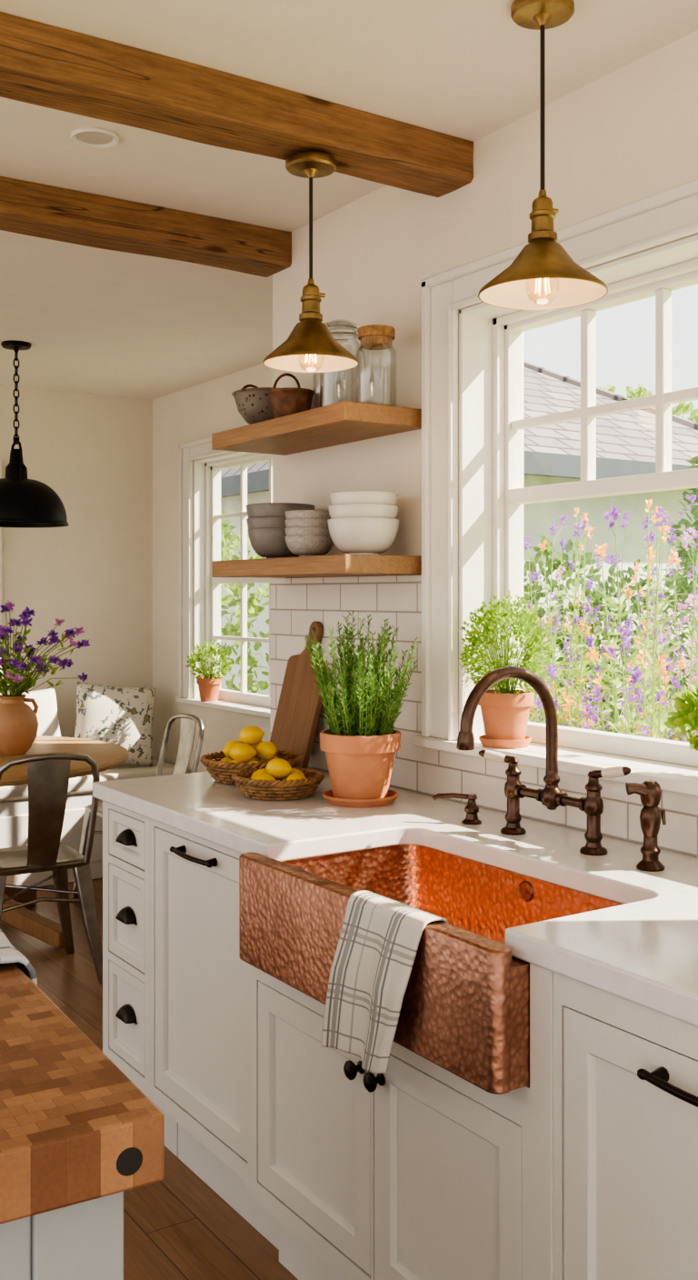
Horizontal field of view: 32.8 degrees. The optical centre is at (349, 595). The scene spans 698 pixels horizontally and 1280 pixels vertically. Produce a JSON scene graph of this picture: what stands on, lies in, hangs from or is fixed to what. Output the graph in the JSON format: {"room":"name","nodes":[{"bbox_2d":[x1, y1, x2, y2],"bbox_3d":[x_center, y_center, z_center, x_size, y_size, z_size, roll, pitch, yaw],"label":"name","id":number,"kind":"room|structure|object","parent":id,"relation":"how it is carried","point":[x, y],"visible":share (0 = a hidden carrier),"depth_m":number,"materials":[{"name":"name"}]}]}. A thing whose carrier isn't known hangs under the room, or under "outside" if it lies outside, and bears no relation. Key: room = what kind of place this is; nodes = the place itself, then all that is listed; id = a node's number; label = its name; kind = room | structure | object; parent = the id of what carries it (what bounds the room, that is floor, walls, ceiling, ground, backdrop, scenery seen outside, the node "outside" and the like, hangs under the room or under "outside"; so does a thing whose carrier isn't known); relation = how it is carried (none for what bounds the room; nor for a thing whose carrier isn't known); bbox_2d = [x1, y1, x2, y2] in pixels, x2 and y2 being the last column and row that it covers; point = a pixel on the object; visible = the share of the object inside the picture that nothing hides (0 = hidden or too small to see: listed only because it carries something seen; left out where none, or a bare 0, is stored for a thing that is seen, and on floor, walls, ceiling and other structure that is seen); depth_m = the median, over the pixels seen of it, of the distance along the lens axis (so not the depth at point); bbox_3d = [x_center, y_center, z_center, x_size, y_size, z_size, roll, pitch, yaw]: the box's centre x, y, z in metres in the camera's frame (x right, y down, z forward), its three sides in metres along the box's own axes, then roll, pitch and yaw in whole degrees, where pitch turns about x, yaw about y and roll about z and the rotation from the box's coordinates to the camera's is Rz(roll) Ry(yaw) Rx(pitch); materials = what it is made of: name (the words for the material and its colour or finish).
{"room":"kitchen","nodes":[
{"label":"kitchen","id":0,"kind":"room"},
{"bbox_2d":[0,385,152,737],"bbox_3d":[-2.964,0.163,5.492,4.670,2.515,0.150,0,0,-34],"label":"wall","id":1,"kind":"structure","parent":0,"point":[94,573],"depth_m":6.42,"materials":[{"name":"paint"}]},
{"bbox_2d":[0,460,1,694],"bbox_3d":[-2.206,0.360,5.878,0.960,2.120,0.045,0,0,-34],"label":"trim","id":2,"kind":"structure","parent":1,"relation":"attached to","point":[0,460],"depth_m":6.12,"materials":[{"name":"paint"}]},
{"bbox_2d":[0,878,298,1279],"bbox_3d":[-0.825,1.470,2.267,4.670,0.100,7.890,0,0,-34],"label":"floor","id":3,"kind":"structure","parent":0,"point":[176,1227],"depth_m":2.73,"materials":[{"name":"brown wood"}]},
{"bbox_2d":[0,752,102,983],"bbox_3d":[-1.176,0.988,4.384,0.462,0.863,0.506,0,0,-30],"label":"dining chair","id":4,"kind":"object","parent":3,"relation":"on","point":[48,774],"visible":0.97,"depth_m":4.25,"materials":[{"name":"metal"}]},
{"bbox_2d":[0,735,129,948],"bbox_3d":[-1.654,1.043,4.963,1.440,0.749,1.440,0,0,-34],"label":"dining table","id":5,"kind":"object","parent":3,"relation":"on","point":[107,755],"visible":0.66,"depth_m":4.84,"materials":[{"name":"brown wood"}]},
{"bbox_2d":[0,694,38,755],"bbox_3d":[-1.422,0.545,5.008,0.222,0.245,0.216,0,0,-34],"label":"flower vase","id":6,"kind":"object","parent":5,"relation":"on","point":[18,721],"visible":0.97,"depth_m":4.94,"materials":[{"name":"ceramic"}]},
{"bbox_2d":[0,600,89,696],"bbox_3d":[-1.413,0.309,4.982,0.640,0.581,0.616,0,0,-34],"label":"flower bouquet","id":7,"kind":"object","parent":6,"relation":"in","point":[19,683],"visible":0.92,"depth_m":4.99,"materials":[{"name":"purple plant"}]},
{"bbox_2d":[0,962,164,1279],"bbox_3d":[-0.896,0.955,1.361,1.000,0.930,1.151,0,0,-31],"label":"kitchen island","id":8,"kind":"object","parent":3,"relation":"on","point":[77,1134],"visible":0.99,"depth_m":1.11,"materials":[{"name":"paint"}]},
{"bbox_2d":[0,929,37,985],"bbox_3d":[-0.596,0.498,1.600,0.279,0.068,0.268,0,0,-31],"label":"cloth","id":9,"kind":"object","parent":8,"relation":"on","point":[8,954],"visible":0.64,"depth_m":1.56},
{"bbox_2d":[0,759,188,887],"bbox_3d":[-2.172,1.160,5.600,2.910,0.520,0.495,0,0,-34],"label":"bench","id":10,"kind":"object","parent":3,"relation":"on","point":[14,799],"visible":0.19,"depth_m":5.85,"materials":[{"name":"fabric"}]},
{"bbox_2d":[0,688,60,736],"bbox_3d":[-1.669,0.685,6.009,0.455,0.407,0.183,0,0,-39],"label":"throw pillow","id":11,"kind":"object","parent":10,"relation":"on","point":[45,699],"visible":0.26,"depth_m":6.06,"materials":[{"name":"fabric"}]},
{"bbox_2d":[0,759,188,801],"bbox_3d":[-2.175,0.945,5.595,2.900,0.089,0.490,0,0,-34],"label":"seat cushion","id":12,"kind":"object","parent":10,"relation":"on","point":[80,787],"depth_m":5.90,"materials":[{"name":"fabric"}]},
{"bbox_2d":[74,681,156,766],"bbox_3d":[-1.230,0.675,6.216,0.453,0.445,0.205,0,0,-16],"label":"throw pillow","id":13,"kind":"object","parent":10,"relation":"on","point":[123,716],"visible":0.82,"depth_m":6.17,"materials":[{"name":"fabric"}]},
{"bbox_2d":[71,712,204,899],"bbox_3d":[-0.955,0.988,5.450,0.506,0.863,0.462,0,0,-34],"label":"dining chair","id":14,"kind":"object","parent":3,"relation":"on","point":[188,721],"visible":0.35,"depth_m":5.55,"materials":[{"name":"metal"}]},
{"bbox_2d":[102,800,178,1156],"bbox_3d":[-0.339,0.983,3.243,0.616,0.874,0.309,0,0,-34],"label":"base cabinet","id":15,"kind":"object","parent":3,"relation":"on","point":[125,833],"visible":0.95,"depth_m":3.08,"materials":[{"name":"paint"}]},
{"bbox_2d":[150,819,279,1249],"bbox_3d":[-0.111,0.983,2.881,0.636,0.874,0.544,0,0,-34],"label":"base cabinet","id":16,"kind":"object","parent":3,"relation":"on","point":[198,975],"visible":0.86,"depth_m":2.75,"materials":[{"name":"paint"}]},
{"bbox_2d":[247,962,553,1279],"bbox_3d":[0.285,0.983,2.266,0.655,0.874,0.917,0,0,-34],"label":"base cabinet","id":17,"kind":"object","parent":3,"relation":"on","point":[414,1170],"visible":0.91,"depth_m":2.06,"materials":[{"name":"paint"}]},
{"bbox_2d":[553,971,697,1279],"bbox_3d":[0.720,0.983,1.613,0.654,0.874,0.651,0,0,-34],"label":"base cabinet","id":18,"kind":"object","parent":3,"relation":"on","point":[625,1072],"visible":0.97,"depth_m":1.62,"materials":[{"name":"paint"}]},
{"bbox_3d":[1.055,0.983,1.108,0.654,0.874,0.559,0,0,-34],"label":"base cabinet","id":19,"kind":"object","parent":3,"relation":"on","visible":0},
{"bbox_2d":[92,767,697,1027],"bbox_3d":[0.399,0.525,2.130,0.639,0.040,3.010,0,0,-34],"label":"countertop","id":20,"kind":"structure","parent":19,"relation":"on","point":[643,950],"depth_m":2.37,"materials":[{"name":"white stone"}]},
{"bbox_2d":[200,750,303,784],"bbox_3d":[-0.265,0.471,3.244,0.283,0.066,0.282,0,0,-34],"label":"wicker basket","id":21,"kind":"object","parent":20,"relation":"on","point":[221,772],"visible":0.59,"depth_m":3.16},
{"bbox_2d":[220,757,233,761],"bbox_3d":[-0.328,0.469,3.265,0.060,0.052,0.060,0,0,21],"label":"lemon","id":22,"kind":"object","parent":21,"relation":"in","point":[225,759],"visible":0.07,"depth_m":3.25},
{"bbox_2d":[222,740,243,759],"bbox_3d":[-0.314,0.423,3.253,0.060,0.052,0.060,0,0,4],"label":"lemon","id":23,"kind":"object","parent":22,"relation":"on","point":[227,747],"visible":0.46,"depth_m":3.23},
{"bbox_2d":[239,725,264,744],"bbox_3d":[-0.268,0.383,3.245,0.060,0.052,0.060,0,0,-22],"label":"lemon","id":24,"kind":"object","parent":23,"relation":"on","point":[250,735],"visible":1,"depth_m":3.23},
{"bbox_3d":[-0.306,0.469,3.191,0.076,0.053,0.053,-13,-8,39],"label":"lemon","id":25,"kind":"object","parent":21,"relation":"in","visible":0},
{"bbox_2d":[229,743,256,762],"bbox_3d":[-0.287,0.425,3.196,0.060,0.052,0.060,0,0,-34],"label":"lemon","id":26,"kind":"object","parent":25,"relation":"on","point":[244,753],"visible":1,"depth_m":3.18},
{"label":"lemon","id":27,"kind":"object","parent":21,"relation":"in","visible":0},
{"bbox_2d":[255,740,277,759],"bbox_3d":[-0.225,0.423,3.229,0.060,0.052,0.060,0,0,6],"label":"lemon","id":28,"kind":"object","parent":27,"relation":"on","point":[265,750],"visible":0.99,"depth_m":3.21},
{"bbox_2d":[231,767,324,800],"bbox_3d":[-0.179,0.476,2.991,0.235,0.056,0.235,0,0,34],"label":"wicker basket","id":29,"kind":"object","parent":20,"relation":"on","point":[271,790],"visible":0.9,"depth_m":2.91,"materials":[{"name":"wicker"}]},
{"bbox_2d":[250,773,275,780],"bbox_3d":[-0.215,0.469,2.950,0.060,0.052,0.060,0,0,-40],"label":"lemon","id":30,"kind":"object","parent":29,"relation":"in","point":[264,776],"visible":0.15,"depth_m":2.94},
{"bbox_2d":[250,768,277,779],"bbox_3d":[-0.219,0.469,3.032,0.060,0.052,0.060,0,0,15],"label":"lemon","id":31,"kind":"object","parent":29,"relation":"in","point":[264,770],"visible":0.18,"depth_m":3.02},
{"bbox_2d":[265,758,292,779],"bbox_3d":[-0.178,0.437,2.989,0.060,0.052,0.060,0,0,-17],"label":"lemon","id":32,"kind":"object","parent":29,"relation":"in","point":[278,768],"visible":0.99,"depth_m":2.97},
{"bbox_2d":[281,768,304,780],"bbox_3d":[-0.142,0.469,3.033,0.060,0.052,0.060,0,0,-6],"label":"lemon","id":33,"kind":"object","parent":29,"relation":"in","point":[295,770],"visible":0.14,"depth_m":3.02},
{"bbox_2d":[286,772,306,780],"bbox_3d":[-0.132,0.469,2.955,0.060,0.052,0.060,0,0,-13],"label":"lemon","id":34,"kind":"object","parent":29,"relation":"in","point":[296,775],"visible":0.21,"depth_m":2.94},
{"bbox_2d":[270,620,328,768],"bbox_3d":[-0.142,0.288,3.451,0.073,0.429,0.258,0,0,-32],"label":"cutting board","id":35,"kind":"object","parent":20,"relation":"on","point":[299,706],"visible":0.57,"depth_m":3.43,"materials":[{"name":"brown wood"}]},
{"bbox_2d":[304,610,418,807],"bbox_3d":[0.025,0.270,2.897,0.294,0.471,0.278,0,0,-34],"label":"rosemary","id":36,"kind":"object","parent":20,"relation":"on","point":[360,755],"visible":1,"depth_m":2.84,"materials":[{"name":"plant"}]},
{"bbox_2d":[320,729,400,799],"bbox_3d":[0.028,0.416,2.898,0.200,0.165,0.200,0,0,-34],"label":"pot","id":37,"kind":"object","parent":36,"relation":"attached to","point":[360,762],"depth_m":2.83,"materials":[{"name":"ceramic"}]},
{"bbox_2d":[239,844,623,1094],"bbox_3d":[0.182,0.625,2.182,0.455,0.210,0.799,0,0,-34],"label":"farmhouse sink","id":38,"kind":"object","parent":20,"relation":"in","point":[465,1008],"visible":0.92,"depth_m":2.17,"materials":[{"name":"orange metal"}]},
{"bbox_2d":[321,890,449,1073],"bbox_3d":[0.057,0.648,1.971,0.084,0.272,0.260,0,0,-34],"label":"dish towel","id":39,"kind":"object","parent":38,"relation":"hanging from","point":[380,937],"visible":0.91,"depth_m":1.97,"materials":[{"name":"fabric"}]},
{"bbox_2d":[282,844,623,957],"bbox_3d":[0.183,0.632,2.198,0.406,0.172,0.754,0,0,-34],"label":"basin","id":40,"kind":"object","parent":38,"relation":"in","point":[479,898],"depth_m":2.48,"materials":[{"name":"orange metal"}]},
{"bbox_2d":[432,792,481,824],"bbox_3d":[0.242,0.472,2.639,0.108,0.066,0.044,0,0,19],"label":"soap dispenser","id":41,"kind":"object","parent":20,"relation":"on","point":[471,809],"visible":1,"depth_m":2.62,"materials":[{"name":"brown metal"}]},
{"bbox_2d":[456,665,631,855],"bbox_3d":[0.376,0.323,2.417,0.337,0.365,0.268,0,0,-1],"label":"bridge faucet","id":42,"kind":"object","parent":20,"relation":"on","point":[552,796],"visible":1,"depth_m":2.38,"materials":[{"name":"brown metal"}]},
{"bbox_2d":[625,780,666,871],"bbox_3d":[0.549,0.423,2.192,0.074,0.163,0.052,0,0,12],"label":"sprayer","id":43,"kind":"object","parent":20,"relation":"on","point":[650,792],"visible":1,"depth_m":2.18,"materials":[{"name":"brown metal"}]},
{"bbox_2d":[152,363,272,773],"bbox_3d":[-0.223,0.163,5.448,0.150,2.515,2.953,0,0,-34],"label":"wall","id":44,"kind":"structure","parent":0,"point":[201,411],"depth_m":6.39,"materials":[{"name":"paint"}]},
{"bbox_2d":[175,436,272,718],"bbox_3d":[-0.467,-0.117,5.761,0.180,1.365,1.378,0,0,-34],"label":"window","id":45,"kind":"structure","parent":44,"relation":"in","point":[200,516],"depth_m":6.20,"materials":[{"name":"paint"}]},
{"bbox_2d":[185,640,231,701],"bbox_3d":[-0.713,0.383,6.056,0.244,0.313,0.287,0,0,-34],"label":"potted herb","id":46,"kind":"object","parent":45,"relation":"on","point":[208,685],"visible":1,"depth_m":6.01,"materials":[{"name":"plant"}]},
{"bbox_2d":[196,676,221,701],"bbox_3d":[-0.715,0.480,6.053,0.131,0.120,0.131,0,0,-34],"label":"pot","id":47,"kind":"object","parent":46,"relation":"attached to","point":[209,686],"depth_m":6.01,"materials":[{"name":"ceramic"}]},
{"bbox_2d":[0,0,697,399],"bbox_3d":[-0.825,-1.155,2.267,4.670,0.120,7.890,0,0,-34],"label":"ceiling","id":48,"kind":"structure","parent":0,"point":[94,320],"depth_m":2.79,"materials":[{"name":"paint"}]},
{"bbox_2d":[0,340,69,527],"bbox_3d":[-1.446,-0.701,5.148,0.444,0.788,0.444,0,0,-34],"label":"dome pendant lamp","id":49,"kind":"object","parent":48,"relation":"hanging from","point":[25,502],"visible":1,"depth_m":5.05,"materials":[{"name":"black metal"}]},
{"bbox_2d":[5,449,27,478],"bbox_3d":[-1.446,-0.565,5.148,0.096,0.140,0.096,0,0,-34],"label":"socket","id":50,"kind":"object","parent":49,"relation":"attached to","point":[15,468],"depth_m":5.11,"materials":[{"name":"black metal"}]},
{"bbox_2d":[70,127,119,149],"bbox_3d":[-0.606,-1.091,2.826,0.116,0.009,0.116,0,0,-34],"label":"recessed light","id":51,"kind":"object","parent":48,"relation":"in","point":[91,137],"visible":1,"depth_m":2.82,"materials":[{"name":"paint"}]},
{"bbox_2d":[0,176,291,277],"bbox_3d":[-1.696,-1.041,2.657,3.549,0.105,0.166,0,0,-34],"label":"ceiling beam","id":52,"kind":"structure","parent":48,"relation":"attached to","point":[28,208],"depth_m":3.32,"materials":[{"name":"brown wood"}]},
{"bbox_2d":[0,11,473,197],"bbox_3d":[-1.219,-1.043,1.937,3.549,0.103,0.166,0,0,-34],"label":"ceiling beam","id":53,"kind":"structure","parent":48,"relation":"attached to","point":[42,65],"depth_m":2.50,"materials":[{"name":"brown wood"}]},
{"bbox_2d":[263,150,359,372],"bbox_3d":[-0.087,-0.750,2.696,0.217,0.481,0.217,0,0,-34],"label":"pendant lamp","id":54,"kind":"object","parent":53,"relation":"hanging from","point":[310,347],"visible":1,"depth_m":2.68,"materials":[{"name":"gold metal"}]},
{"bbox_2d":[299,278,325,321],"bbox_3d":[-0.086,-0.665,2.696,0.058,0.110,0.056,0,0,9],"label":"socket","id":55,"kind":"object","parent":54,"relation":"attached to","point":[311,299],"depth_m":2.68,"materials":[{"name":"gold metal"}]},
{"bbox_2d":[478,0,608,309],"bbox_3d":[0.359,-0.817,2.195,0.237,0.556,0.237,0,0,-34],"label":"pendant lamp","id":56,"kind":"object","parent":48,"relation":"hanging from","point":[543,276],"visible":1,"depth_m":2.19,"materials":[{"name":"gold metal"}]},
{"bbox_2d":[528,190,559,243],"bbox_3d":[0.359,-0.695,2.196,0.056,0.110,0.058,0,0,14],"label":"socket","id":57,"kind":"object","parent":56,"relation":"attached to","point":[543,215],"depth_m":2.18,"materials":[{"name":"gold metal"}]},
{"bbox_2d":[272,30,697,687],"bbox_3d":[1.495,0.163,1.944,0.980,2.515,4.787,0,0,-34],"label":"wall","id":58,"kind":"structure","parent":0,"point":[628,135],"depth_m":3.04,"materials":[{"name":"paint"}]},
{"bbox_2d":[211,400,421,455],"bbox_3d":[-0.102,-0.450,3.238,0.250,0.047,0.710,0,0,-34],"label":"floating shelf","id":59,"kind":"object","parent":58,"relation":"attached to","point":[345,422],"visible":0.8,"depth_m":3.09,"materials":[{"name":"brown wood"}]},
{"bbox_2d":[231,372,300,424],"bbox_3d":[-0.231,-0.550,3.428,0.216,0.154,0.222,0,0,-34],"label":"colander","id":60,"kind":"object","parent":59,"relation":"on","point":[254,405],"visible":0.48,"depth_m":3.35,"materials":[{"name":"ceramic"}]},
{"bbox_2d":[268,387,314,418],"bbox_3d":[-0.158,-0.513,3.215,0.128,0.080,0.128,0,0,11],"label":"clay pot","id":61,"kind":"object","parent":59,"relation":"on","point":[285,401],"visible":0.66,"depth_m":3.17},
{"bbox_2d":[320,319,360,407],"bbox_3d":[-0.023,-0.598,3.119,0.110,0.250,0.108,0,0,-34],"label":"lid jar","id":62,"kind":"object","parent":59,"relation":"on","point":[335,320],"visible":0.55,"depth_m":3.11,"materials":[{"name":"clear glass"}]},
{"bbox_2d":[343,370,345,400],"bbox_3d":[-0.055,-0.580,3.257,0.090,0.213,0.088,0,0,-34],"label":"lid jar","id":63,"kind":"object","parent":59,"relation":"on","point":[345,370],"visible":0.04,"depth_m":3.25,"materials":[{"name":"clear glass"}]},
{"bbox_2d":[356,324,396,405],"bbox_3d":[0.070,-0.576,3.016,0.102,0.206,0.102,0,0,-34],"label":"jar","id":64,"kind":"object","parent":59,"relation":"on","point":[372,336],"visible":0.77,"depth_m":2.98,"materials":[{"name":"clear glass"}]},
{"bbox_2d":[211,554,421,578],"bbox_3d":[-0.102,-0.077,3.238,0.250,0.047,0.710,0,0,-34],"label":"floating shelf","id":65,"kind":"object","parent":58,"relation":"attached to","point":[330,565],"visible":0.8,"depth_m":3.00,"materials":[{"name":"brown wood"}]},
{"bbox_2d":[247,527,299,558],"bbox_3d":[-0.195,-0.144,3.374,0.188,0.088,0.188,0,0,-34],"label":"bowl","id":66,"kind":"object","parent":65,"relation":"on","point":[266,542],"visible":0.59,"depth_m":3.30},
{"bbox_2d":[246,516,286,529],"bbox_3d":[-0.195,-0.179,3.374,0.196,0.078,0.196,0,0,-34],"label":"bowl","id":67,"kind":"object","parent":66,"relation":"on","point":[264,521],"visible":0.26,"depth_m":3.29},
{"bbox_2d":[245,502,315,518],"bbox_3d":[-0.195,-0.212,3.374,0.198,0.088,0.198,0,0,-34],"label":"bowl","id":68,"kind":"object","parent":67,"relation":"on","point":[263,509],"visible":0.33,"depth_m":3.29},
{"bbox_2d":[284,534,333,556],"bbox_3d":[-0.105,-0.130,3.170,0.136,0.058,0.136,0,0,-34],"label":"bowl","id":69,"kind":"object","parent":65,"relation":"on","point":[301,545],"visible":0.85,"depth_m":3.12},
{"bbox_2d":[284,526,329,535],"bbox_3d":[-0.105,-0.151,3.170,0.136,0.058,0.136,0,0,-34],"label":"bowl","id":70,"kind":"object","parent":69,"relation":"on","point":[298,530],"visible":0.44,"depth_m":3.11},
{"bbox_2d":[284,518,328,527],"bbox_3d":[-0.105,-0.173,3.170,0.136,0.058,0.136,0,0,-34],"label":"bowl","id":71,"kind":"object","parent":70,"relation":"on","point":[295,522],"visible":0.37,"depth_m":3.11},
{"bbox_2d":[284,510,330,519],"bbox_3d":[-0.105,-0.196,3.170,0.136,0.058,0.136,0,0,-34],"label":"bowl","id":72,"kind":"object","parent":71,"relation":"on","point":[293,514],"visible":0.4,"depth_m":3.11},
{"bbox_2d":[327,517,399,554],"bbox_3d":[0.037,-0.147,3.024,0.186,0.093,0.186,0,0,-34],"label":"bowl","id":73,"kind":"object","parent":65,"relation":"on","point":[350,535],"visible":0.94,"depth_m":2.96,"materials":[{"name":"white ceramic"}]},
{"bbox_2d":[328,503,399,519],"bbox_3d":[0.037,-0.190,3.024,0.182,0.075,0.182,0,0,-34],"label":"bowl","id":74,"kind":"object","parent":73,"relation":"on","point":[347,510],"visible":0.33,"depth_m":2.95,"materials":[{"name":"white ceramic"}]},
{"bbox_2d":[328,490,398,505],"bbox_3d":[0.037,-0.222,3.024,0.180,0.075,0.180,0,0,-34],"label":"bowl","id":75,"kind":"object","parent":74,"relation":"on","point":[344,497],"visible":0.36,"depth_m":2.95,"materials":[{"name":"white ceramic"}]},
{"bbox_2d":[270,574,697,857],"bbox_3d":[0.624,0.226,2.362,0.009,0.557,3.127,0,0,-34],"label":"tile backsplash","id":76,"kind":"structure","parent":58,"relation":"attached to","point":[295,604],"depth_m":3.05,"materials":[{"name":"tile"}]},
{"bbox_2d":[413,179,697,796],"bbox_3d":[0.710,-0.206,2.354,0.215,1.173,1.660,0,0,-34],"label":"window","id":77,"kind":"structure","parent":58,"relation":"in","point":[474,495],"depth_m":2.89,"materials":[{"name":"paint"}]},
{"bbox_2d":[458,590,555,749],"bbox_3d":[0.371,0.171,2.795,0.204,0.369,0.263,0,0,-34],"label":"potted oregano","id":78,"kind":"object","parent":77,"relation":"on","point":[505,711],"visible":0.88,"depth_m":2.75,"materials":[{"name":"plant"}]},
{"bbox_2d":[478,689,534,739],"bbox_3d":[0.369,0.287,2.795,0.135,0.122,0.135,0,0,-34],"label":"pot","id":79,"kind":"object","parent":78,"relation":"attached to","point":[505,712],"depth_m":2.75,"materials":[{"name":"ceramic"}]},
{"bbox_2d":[663,678,697,750],"bbox_3d":[0.726,0.258,2.284,0.216,0.194,0.227,0,0,-34],"label":"basil","id":80,"kind":"object","parent":77,"relation":"on","point":[686,718],"visible":1,"depth_m":2.28,"materials":[{"name":"plant"}]},
{"label":"outside","id":81,"kind":"structure","parent":0,"visible":0},
{"bbox_3d":[9.136,1.670,16.857,29.800,0.100,42.000,0,0,-34],"label":"lawn","id":82,"kind":"structure","parent":81,"visible":0},
{"bbox_2d":[220,510,269,694],"bbox_3d":[-1.010,0.250,8.431,1.472,2.400,2.848,0,0,-34],"label":"shrub","id":83,"kind":"object","parent":82,"relation":"on","point":[229,536],"visible":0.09,"depth_m":8.22,"materials":[{"name":"green plant"}]},
{"bbox_2d":[220,360,697,731],"bbox_3d":[1.006,-0.380,11.448,4.830,4.000,5.430,0,0,-34],"label":"house","id":84,"kind":"structure","parent":82,"relation":"on","point":[625,441],"depth_m":9.56,"materials":[{"name":"white"}]},
{"bbox_2d":[523,536,569,722],"bbox_3d":[0.975,0.652,6.077,0.413,1.936,0.291,0,0,-29],"label":"plant","id":85,"kind":"object","parent":82,"relation":"on","point":[533,577],"visible":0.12,"depth_m":6.13,"materials":[{"name":"purple plant"}]},
{"bbox_2d":[523,537,578,726],"bbox_3d":[0.896,0.660,5.447,0.285,1.921,0.286,0,0,-3],"label":"plant","id":86,"kind":"object","parent":82,"relation":"on","point":[555,617],"visible":0.12,"depth_m":5.45,"materials":[{"name":"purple plant"}]},
{"bbox_2d":[523,514,594,728],"bbox_3d":[0.772,0.654,4.446,0.288,1.934,0.287,0,0,-4],"label":"plant","id":87,"kind":"object","parent":82,"relation":"on","point":[552,675],"visible":0.21,"depth_m":4.39,"materials":[{"name":"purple plant"}]},
{"bbox_2d":[523,507,601,729],"bbox_3d":[0.915,0.627,4.957,0.319,1.986,0.380,0,0,-41],"label":"plant","id":88,"kind":"object","parent":82,"relation":"on","point":[588,529],"visible":0.34,"depth_m":4.95,"materials":[{"name":"green plant"}]},
{"bbox_2d":[545,565,603,728],"bbox_3d":[1.079,0.734,5.801,0.280,1.772,0.243,0,0,-27],"label":"plant","id":89,"kind":"object","parent":82,"relation":"on","point":[564,569],"visible":0.14,"depth_m":5.84,"materials":[{"name":"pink plant"}]},
{"bbox_2d":[564,552,612,731],"bbox_3d":[1.298,0.698,6.310,0.275,1.846,0.274,0,0,-27],"label":"plant","id":90,"kind":"object","parent":82,"relation":"on","point":[598,555],"visible":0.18,"depth_m":6.33,"materials":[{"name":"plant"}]},
{"bbox_2d":[523,535,688,739],"bbox_3d":[1.034,0.752,7.526,2.939,2.278,0.924,0,0,-30],"label":"hedge","id":91,"kind":"object","parent":82,"relation":"on","point":[595,593],"visible":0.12,"depth_m":7.71,"materials":[{"name":"green plant"}]},
{"bbox_2d":[573,510,642,732],"bbox_3d":[1.212,0.617,5.524,0.428,2.007,0.302,0,0,-24],"label":"plant","id":92,"kind":"object","parent":82,"relation":"on","point":[605,715],"visible":0.34,"depth_m":5.46,"materials":[{"name":"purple plant"}]},
{"bbox_2d":[562,499,681,737],"bbox_3d":[0.841,0.670,3.483,0.305,1.901,0.364,0,0,-45],"label":"plant","id":93,"kind":"object","parent":82,"relation":"on","point":[648,670],"visible":0.26,"depth_m":3.48,"materials":[{"name":"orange plant"}]},
{"bbox_2d":[579,494,696,739],"bbox_3d":[0.759,0.678,3.124,0.280,1.884,0.281,0,0,-15],"label":"plant","id":94,"kind":"object","parent":82,"relation":"on","point":[636,676],"visible":0.27,"depth_m":3.10,"materials":[{"name":"purple plant"}]},
{"bbox_2d":[599,383,697,422],"bbox_3d":[4.758,-1.659,20.510,5.168,4.101,4.829,0,0,-34],"label":"tree","id":95,"kind":"object","parent":82,"relation":"on","point":[642,392],"visible":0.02,"depth_m":20.27,"materials":[{"name":"green plant"}]},
{"bbox_2d":[619,527,678,737],"bbox_3d":[1.465,0.645,5.790,0.293,1.950,0.416,0,0,31],"label":"plant","id":96,"kind":"object","parent":82,"relation":"on","point":[671,539],"visible":0.19,"depth_m":5.76,"materials":[{"name":"purple plant"}]},
{"bbox_2d":[622,510,683,736],"bbox_3d":[1.600,0.587,6.242,0.307,2.066,0.308,0,0,-31],"label":"plant","id":97,"kind":"object","parent":82,"relation":"on","point":[644,521],"visible":0.08,"depth_m":6.21,"materials":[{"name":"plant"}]},
{"bbox_2d":[622,557,687,739],"bbox_3d":[1.192,0.732,4.809,0.340,1.777,0.285,0,0,-33],"label":"plant","id":98,"kind":"object","parent":82,"relation":"on","point":[630,592],"visible":0.16,"depth_m":4.82,"materials":[{"name":"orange plant"}]},
{"bbox_2d":[637,553,689,739],"bbox_3d":[1.350,0.717,5.167,0.248,1.807,0.286,0,0,-7],"label":"plant","id":99,"kind":"object","parent":82,"relation":"on","point":[679,623],"visible":0.15,"depth_m":5.14,"materials":[{"name":"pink plant"}]},
{"bbox_2d":[630,530,697,742],"bbox_3d":[1.054,0.690,3.827,0.258,1.860,0.276,0,0,-10],"label":"plant","id":100,"kind":"object","parent":82,"relation":"on","point":[661,641],"visible":0.22,"depth_m":3.81,"materials":[{"name":"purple plant"}]},
{"bbox_2d":[656,526,697,742],"bbox_3d":[1.214,0.688,4.139,0.295,1.864,0.256,0,0,-3],"label":"plant","id":101,"kind":"object","parent":82,"relation":"on","point":[690,529],"visible":0.38,"depth_m":4.20,"materials":[{"name":"pink plant"}]},
{"bbox_2d":[657,516,697,741],"bbox_3d":[1.856,0.586,6.543,0.307,2.069,0.308,0,0,6],"label":"plant","id":102,"kind":"object","parent":82,"relation":"on","point":[683,646],"visible":0.1,"depth_m":6.55,"materials":[{"name":"green plant"}]},
{"bbox_2d":[662,455,697,738],"bbox_3d":[3.138,-0.009,7.946,1.545,2.844,2.253,0,0,-42],"label":"plant","id":103,"kind":"object","parent":82,"relation":"on","point":[686,562],"visible":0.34,"depth_m":8.25,"materials":[{"name":"green plant"}]},
{"bbox_2d":[683,609,697,689],"bbox_3d":[1.385,0.696,4.485,0.254,1.850,0.292,0,0,-37],"label":"plant","id":104,"kind":"object","parent":82,"relation":"on","point":[686,620],"visible":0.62,"depth_m":4.57,"materials":[{"name":"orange plant"}]},
{"bbox_2d":[686,565,697,673],"bbox_3d":[1.809,0.734,5.885,0.266,1.772,0.378,0,0,25],"label":"plant","id":105,"kind":"object","parent":82,"relation":"on","point":[691,576],"visible":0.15,"depth_m":5.93,"materials":[{"name":"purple plant"}]},
{"label":"lemon","id":106,"kind":"object","parent":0,"visible":0},
{"bbox_2d":[249,740,263,757],"bbox_3d":[-0.258,0.423,3.290,0.060,0.052,0.060,0,0,-30],"label":"lemon","id":107,"kind":"object","parent":106,"relation":"on","point":[255,745],"visible":0.21,"depth_m":3.26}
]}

